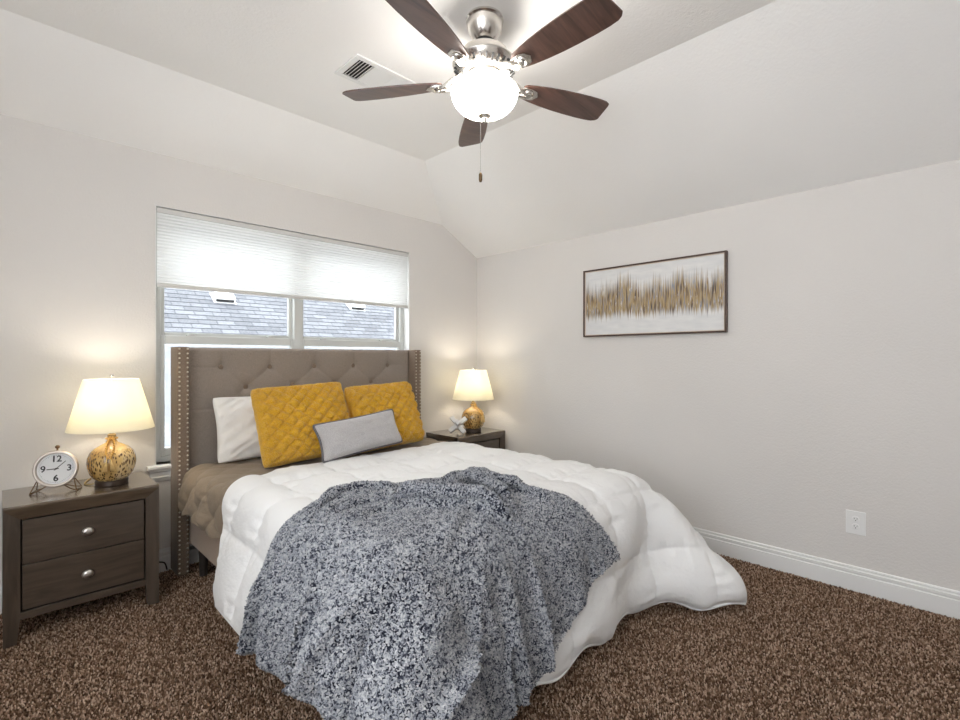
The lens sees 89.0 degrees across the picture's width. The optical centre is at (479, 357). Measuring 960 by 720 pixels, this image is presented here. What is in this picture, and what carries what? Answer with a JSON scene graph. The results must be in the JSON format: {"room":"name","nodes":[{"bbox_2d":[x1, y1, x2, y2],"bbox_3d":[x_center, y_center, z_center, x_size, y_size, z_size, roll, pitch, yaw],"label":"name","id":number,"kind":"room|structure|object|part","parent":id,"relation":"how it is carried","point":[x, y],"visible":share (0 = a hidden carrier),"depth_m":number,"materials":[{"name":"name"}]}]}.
{"room":"bedroom","nodes":[
{"label":"bedroom","id":0,"kind":"room"},
{"bbox_2d":[0,114,476,586],"bbox_3d":[-1.647,-0.068,3.221,4.722,2.659,0.160,0,0,-45],"label":"wall","id":1,"kind":"structure","parent":0,"point":[77,211],"depth_m":2.69,"materials":[{"name":"paint"}]},
{"bbox_2d":[0,542,198,613],"bbox_3d":[-1.591,1.195,3.153,4.386,0.134,0.016,0,0,-45],"label":"baseboard","id":2,"kind":"structure","parent":1,"relation":"attached to","point":[165,553],"depth_m":2.89,"materials":[{"name":"white paint"}]},
{"bbox_2d":[146,205,408,481],"bbox_3d":[-1.282,-0.083,3.537,1.923,1.621,0.175,0,0,-45],"label":"window","id":3,"kind":"structure","parent":1,"relation":"in","point":[294,339],"depth_m":3.24,"materials":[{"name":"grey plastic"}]},
{"bbox_3d":[-1.261,0.642,3.516,1.923,0.024,0.115,0,0,-45],"label":"sill","id":4,"kind":"part","parent":3,"relation":"part of","materials":[{"name":"white paint"}]},
{"bbox_3d":[-1.661,-0.479,3.259,0.819,0.728,0.027,0,0,-45],"label":"sash","id":5,"kind":"part","parent":3,"relation":"part of","materials":[{"name":"clear glass"}]},
{"bbox_3d":[-1.642,0.233,3.239,0.819,0.735,0.025,0,0,-45],"label":"sash","id":6,"kind":"part","parent":3,"relation":"part of","materials":[{"name":"grey plastic"}]},
{"bbox_2d":[156,207,407,307],"bbox_3d":[-1.269,-0.651,3.523,1.817,0.466,0.048,0,0,-45],"label":"cellular shade","id":7,"kind":"object","parent":3,"relation":"attached to","point":[195,251],"visible":0.88,"depth_m":3.34,"materials":[{"name":"white fabric"}]},
{"bbox_3d":[-1.266,-0.430,3.521,1.817,0.024,0.032,0,0,-45],"label":"rail","id":8,"kind":"part","parent":7,"relation":"part of","materials":[{"name":"silver metal"}]},
{"bbox_3d":[-1.019,-0.479,3.896,0.870,0.728,0.027,0,0,-45],"label":"sash","id":9,"kind":"part","parent":3,"relation":"part of","materials":[{"name":"clear glass"}]},
{"bbox_3d":[-1.000,0.233,3.877,0.870,0.735,0.025,0,0,-45],"label":"sash","id":10,"kind":"part","parent":3,"relation":"part of","materials":[{"name":"grey plastic"}]},
{"bbox_2d":[0,0,959,257],"bbox_3d":[-0.074,-1.323,1.523,4.562,0.734,4.466,0,0,-45],"label":"ceiling","id":11,"kind":"structure","parent":0,"point":[714,104],"depth_m":2.51,"materials":[{"name":"paint"}]},
{"bbox_2d":[335,53,415,98],"bbox_3d":[-0.553,-1.483,2.597,0.360,0.014,0.225,0,0,-45],"label":"ceiling vent","id":12,"kind":"object","parent":11,"relation":"in","point":[359,69],"visible":0.71,"depth_m":2.56,"materials":[{"name":"white metal"}]},
{"bbox_2d":[342,0,622,181],"bbox_3d":[0.052,-1.131,2.117,1.259,0.718,1.215,0,0,-45],"label":"ceiling fan","id":13,"kind":"object","parent":11,"relation":"hanging from","point":[483,90],"visible":1,"depth_m":2.05,"materials":[{"name":"brown wood"}]},
{"bbox_3d":[-0.392,-1.215,2.229,0.464,0.035,0.145,0,0,12],"label":"blade","id":14,"kind":"part","parent":13,"relation":"part of","materials":[{"name":"brown wood"}]},
{"bbox_3d":[-0.183,-1.215,1.783,0.145,0.035,0.464,0,0,30],"label":"blade","id":15,"kind":"part","parent":13,"relation":"part of","materials":[{"name":"brown wood"}]},
{"bbox_3d":[-0.031,-1.215,2.566,0.145,0.035,0.464,0,0,-6],"label":"blade","id":16,"kind":"part","parent":13,"relation":"part of","materials":[{"name":"brown wood"}]},
{"bbox_3d":[0.003,-0.933,2.148,0.003,0.242,0.003,0,0,-45],"label":"pull chain","id":17,"kind":"part","parent":13,"relation":"part of","materials":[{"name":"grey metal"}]},
{"bbox_3d":[0.020,-1.127,2.150,0.294,0.116,0.294,0,0,-45],"label":"lamp shade","id":18,"kind":"part","parent":13,"relation":"part of","materials":[{"name":"white glass"}]},
{"bbox_3d":[0.400,-1.215,2.327,0.464,0.035,0.145,0,0,-24],"label":"blade","id":19,"kind":"part","parent":13,"relation":"part of","materials":[{"name":"brown wood"}]},
{"bbox_3d":[0.303,-1.215,1.839,0.146,0.035,0.468,0,0,-45],"label":"blade","id":20,"kind":"part","parent":13,"relation":"part of","materials":[{"name":"brown wood"}]},
{"bbox_2d":[0,556,959,719],"bbox_3d":[-0.073,1.356,1.637,4.722,0.188,4.626,0,0,-45],"label":"floor","id":21,"kind":"structure","parent":0,"point":[847,709],"depth_m":1.92,"materials":[{"name":"brown carpet"}]},
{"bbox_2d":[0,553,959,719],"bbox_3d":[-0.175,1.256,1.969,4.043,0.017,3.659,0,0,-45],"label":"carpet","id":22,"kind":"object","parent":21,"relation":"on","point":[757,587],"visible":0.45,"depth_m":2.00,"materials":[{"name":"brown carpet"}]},
{"bbox_2d":[2,471,158,649],"bbox_3d":[-1.976,0.949,2.428,0.570,0.603,0.419,0,0,-45],"label":"nightstand","id":23,"kind":"object","parent":22,"relation":"on","point":[63,546],"visible":1,"depth_m":2.29,"materials":[{"name":"brown wood"}]},
{"bbox_3d":[-2.176,0.913,2.240,0.019,0.473,0.305,0,0,-45],"label":"panel","id":24,"kind":"part","parent":23,"relation":"part of","materials":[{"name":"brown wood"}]},
{"bbox_3d":[-2.039,0.955,2.126,0.055,0.591,0.050,0,0,-45],"label":"leg","id":25,"kind":"part","parent":23,"relation":"part of","materials":[{"name":"brown wood"}]},
{"bbox_2d":[29,445,81,494],"bbox_3d":[-2.057,0.537,2.372,0.181,0.219,0.089,0,0,-26],"label":"clock","id":26,"kind":"object","parent":23,"relation":"on","point":[57,468],"visible":1,"depth_m":2.37,"materials":[{"name":"beige metal"}]},
{"bbox_3d":[-1.860,0.815,2.312,0.448,0.195,0.026,0,0,-45],"label":"drawer","id":27,"kind":"part","parent":23,"relation":"part of","materials":[{"name":"brown wood"}]},
{"bbox_3d":[-1.860,1.014,2.312,0.448,0.195,0.026,0,0,-45],"label":"drawer","id":28,"kind":"part","parent":23,"relation":"part of","materials":[{"name":"brown wood"}]},
{"bbox_3d":[-1.853,1.134,2.305,0.460,0.032,0.018,0,0,-45],"label":"rail","id":29,"kind":"part","parent":23,"relation":"part of","materials":[{"name":"brown wood"}]},
{"bbox_3d":[-1.841,0.815,2.292,0.046,0.040,0.034,0,0,-45],"label":"knob","id":30,"kind":"part","parent":23,"relation":"part of","materials":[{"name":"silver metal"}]},
{"bbox_3d":[-1.841,1.014,2.292,0.046,0.040,0.034,0,0,-45],"label":"knob","id":31,"kind":"part","parent":23,"relation":"part of","materials":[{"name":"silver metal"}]},
{"bbox_2d":[65,374,154,486],"bbox_3d":[-1.886,0.366,2.503,0.368,0.562,0.368,0,0,-25],"label":"table lamp","id":32,"kind":"object","parent":23,"relation":"on","point":[111,405],"visible":1,"depth_m":2.41,"materials":[{"name":"white fabric"}]},
{"bbox_3d":[-1.886,0.238,2.503,0.368,0.254,0.368,0,0,-45],"label":"lamp shade","id":33,"kind":"part","parent":32,"relation":"part of","materials":[{"name":"white fabric"}]},
{"bbox_3d":[-1.673,0.955,2.489,0.055,0.591,0.050,0,0,-45],"label":"leg","id":34,"kind":"part","parent":23,"relation":"part of","materials":[{"name":"brown wood"}]},
{"bbox_2d":[171,347,420,576],"bbox_3d":[-0.459,0.594,2.749,1.747,1.312,2.148,0,0,-45],"label":"bed","id":35,"kind":"object","parent":22,"relation":"on","point":[199,376],"visible":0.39,"depth_m":3.01,"materials":[{"name":"beige fabric"}]},
{"bbox_3d":[-1.715,0.591,2.788,0.011,1.293,0.006,0,0,-45],"label":"nailhead trim","id":36,"kind":"part","parent":35,"relation":"part of","materials":[{"name":"grey metal"}]},
{"bbox_3d":[-1.685,0.591,2.817,0.011,1.293,0.006,0,0,-45],"label":"nailhead trim","id":37,"kind":"part","parent":35,"relation":"part of","materials":[{"name":"grey metal"}]},
{"bbox_3d":[-1.588,1.163,2.806,0.056,0.175,0.056,0,0,-45],"label":"leg","id":38,"kind":"part","parent":35,"relation":"part of","materials":[{"name":"grey"}]},
{"bbox_3d":[-0.967,0.970,2.134,0.035,0.210,1.990,0,0,-45],"label":"rail","id":39,"kind":"part","parent":35,"relation":"part of","materials":[{"name":"brown fabric"}]},
{"bbox_3d":[-1.184,0.445,3.480,1.631,1.010,0.063,0,0,-45],"label":"headboard","id":40,"kind":"part","parent":35,"relation":"part of","materials":[{"name":"beige fabric"}]},
{"bbox_2d":[178,438,446,538],"bbox_3d":[-0.767,0.753,3.058,1.777,0.272,0.921,0,0,-45],"label":"quilt","id":41,"kind":"object","parent":35,"relation":"on","point":[202,491],"visible":0.32,"depth_m":2.62,"materials":[{"name":"beige fabric"}]},
{"bbox_2d":[213,397,260,462],"bbox_3d":[-1.303,0.425,3.065,0.649,0.374,0.200,0,0,-45],"label":"bed pillow","id":42,"kind":"object","parent":41,"relation":"on","point":[237,435],"visible":0.34,"depth_m":2.89,"materials":[{"name":"white fabric"}]},
{"bbox_2d":[250,382,348,467],"bbox_3d":[-1.049,0.388,2.944,0.307,0.466,0.574,0,0,41],"label":"throw pillow","id":43,"kind":"object","parent":41,"relation":"on","point":[285,417],"visible":0.8,"depth_m":2.81,"materials":[{"name":"yellow fabric"}]},
{"bbox_2d":[344,381,424,452],"bbox_3d":[-0.643,0.397,3.347,0.546,0.454,0.321,0,0,-45],"label":"throw pillow","id":44,"kind":"object","parent":41,"relation":"on","point":[361,400],"visible":0.75,"depth_m":3.30,"materials":[{"name":"yellow fabric"}]},
{"bbox_2d":[213,442,746,686],"bbox_3d":[-0.030,0.904,2.396,2.053,0.657,1.910,0,0,-45],"label":"comforter","id":45,"kind":"object","parent":35,"relation":"on","point":[664,559],"visible":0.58,"depth_m":2.33,"materials":[{"name":"white fabric"}]},
{"bbox_2d":[313,409,402,462],"bbox_3d":[-0.715,0.464,2.954,0.582,0.260,0.180,0,0,-45],"label":"lumbar pillow","id":46,"kind":"object","parent":45,"relation":"on","point":[338,439],"visible":1,"depth_m":2.87,"materials":[{"name":"grey fabric"}]},
{"bbox_2d":[235,466,620,719],"bbox_3d":[-0.061,0.854,1.804,1.327,0.759,1.161,0,0,-45],"label":"throw blanket","id":47,"kind":"object","parent":45,"relation":"on","point":[450,596],"visible":1,"depth_m":1.56,"materials":[{"name":"grey fabric"}]},
{"bbox_2d":[426,427,504,448],"bbox_3d":[-0.116,0.949,4.275,0.570,0.603,0.419,0,0,-45],"label":"nightstand","id":48,"kind":"object","parent":22,"relation":"on","point":[487,437],"visible":0.15,"depth_m":4.18,"materials":[{"name":"brown wood"}]},
{"bbox_3d":[-0.316,0.913,4.087,0.019,0.473,0.305,0,0,-45],"label":"panel","id":49,"kind":"part","parent":48,"relation":"part of","materials":[{"name":"brown wood"}]},
{"bbox_2d":[448,415,466,433],"bbox_3d":[-0.187,0.569,4.127,0.161,0.158,0.152,0,0,-45],"label":"ornament","id":50,"kind":"object","parent":48,"relation":"on","point":[457,425],"visible":1,"depth_m":4.10,"materials":[{"name":"white ceramic"}]},
{"bbox_3d":[-0.187,0.569,4.127,0.048,0.116,0.181,0,0,-1],"label":"arm","id":51,"kind":"part","parent":50,"relation":"part of","materials":[{"name":"white plastic"}]},
{"bbox_2d":[452,367,493,431],"bbox_3d":[-0.059,0.366,4.296,0.368,0.562,0.368,0,0,20],"label":"table lamp","id":52,"kind":"object","parent":48,"relation":"on","point":[472,385],"visible":0.98,"depth_m":4.19,"materials":[{"name":"white fabric"}]},
{"bbox_3d":[-0.059,0.238,4.296,0.368,0.254,0.368,0,0,-45],"label":"lamp shade","id":53,"kind":"part","parent":52,"relation":"part of","materials":[{"name":"white fabric"}]},
{"bbox_3d":[0.000,0.815,4.159,0.448,0.195,0.026,0,0,-45],"label":"drawer","id":54,"kind":"part","parent":48,"relation":"part of","materials":[{"name":"brown wood"}]},
{"bbox_3d":[0.187,0.955,4.336,0.055,0.591,0.050,0,0,-45],"label":"leg","id":55,"kind":"part","parent":48,"relation":"part of","materials":[{"name":"brown wood"}]},
{"bbox_2d":[477,159,959,590],"bbox_3d":[1.601,-0.068,3.187,0.160,2.659,4.466,0,0,-45],"label":"wall","id":56,"kind":"structure","parent":0,"point":[831,387],"depth_m":2.88,"materials":[{"name":"paint"}]},
{"bbox_2d":[583,250,727,336],"bbox_3d":[1.190,-0.418,3.462,0.033,0.516,1.055,0,0,-45],"label":"framed painting","id":57,"kind":"object","parent":56,"relation":"attached to","point":[685,294],"visible":1,"depth_m":3.40,"materials":[{"name":"brown wood"}]},
{"bbox_2d":[693,527,959,619],"bbox_3d":[1.539,1.195,3.125,0.016,0.134,4.466,0,0,-45],"label":"baseboard","id":58,"kind":"structure","parent":56,"relation":"attached to","point":[938,600],"depth_m":2.67,"materials":[{"name":"white paint"}]},
{"bbox_2d":[846,509,865,535],"bbox_3d":[2.028,0.892,2.637,0.008,0.125,0.086,0,0,-45],"label":"wall outlet","id":59,"kind":"object","parent":56,"relation":"attached to","point":[855,520],"visible":1,"depth_m":2.63,"materials":[{"name":"white plastic"}]},
{"bbox_2d":[852,516,858,521],"bbox_3d":[2.027,0.872,2.636,0.004,0.033,0.033,0,0,-45],"label":"socket","id":60,"kind":"object","parent":59,"relation":"attached to","point":[854,518],"depth_m":2.63,"materials":[{"name":"white plastic"}]},
{"bbox_2d":[852,523,858,529],"bbox_3d":[2.027,0.912,2.636,0.004,0.033,0.033,0,0,-45],"label":"socket","id":61,"kind":"object","parent":59,"relation":"attached to","point":[855,526],"depth_m":2.63,"materials":[{"name":"white plastic"}]},
{"label":"outside","id":62,"kind":"structure","parent":0,"visible":0},
{"bbox_2d":[164,288,395,447],"bbox_3d":[-2.834,-1.410,12.079,31.000,6.820,9.743,0,0,-45],"label":"window glass","id":63,"kind":"structure","parent":62,"point":[185,311],"depth_m":9.31,"materials":[{"name":"grey"}]},
{"bbox_2d":[209,292,236,303],"bbox_3d":[-4.936,-1.168,9.399,0.400,0.276,0.359,0,0,-45],"label":"roof vent","id":64,"kind":"object","parent":63,"relation":"attached to","point":[218,297],"visible":0.94,"depth_m":9.30,"materials":[{"name":"white metal"}]},
{"bbox_2d":[345,303,365,310],"bbox_3d":[-2.935,-1.231,11.513,0.400,0.276,0.359,0,0,-45],"label":"roof vent","id":65,"kind":"object","parent":63,"relation":"attached to","point":[357,307],"visible":0.58,"depth_m":11.40,"materials":[{"name":"white metal"}]},
{"bbox_2d":[347,303,365,308],"bbox_3d":[-2.918,-1.247,11.496,0.340,0.118,0.340,0,35,-45],"label":"hood","id":66,"kind":"object","parent":65,"relation":"attached to","point":[351,306],"depth_m":11.38,"materials":[{"name":"white metal"}]}
]}

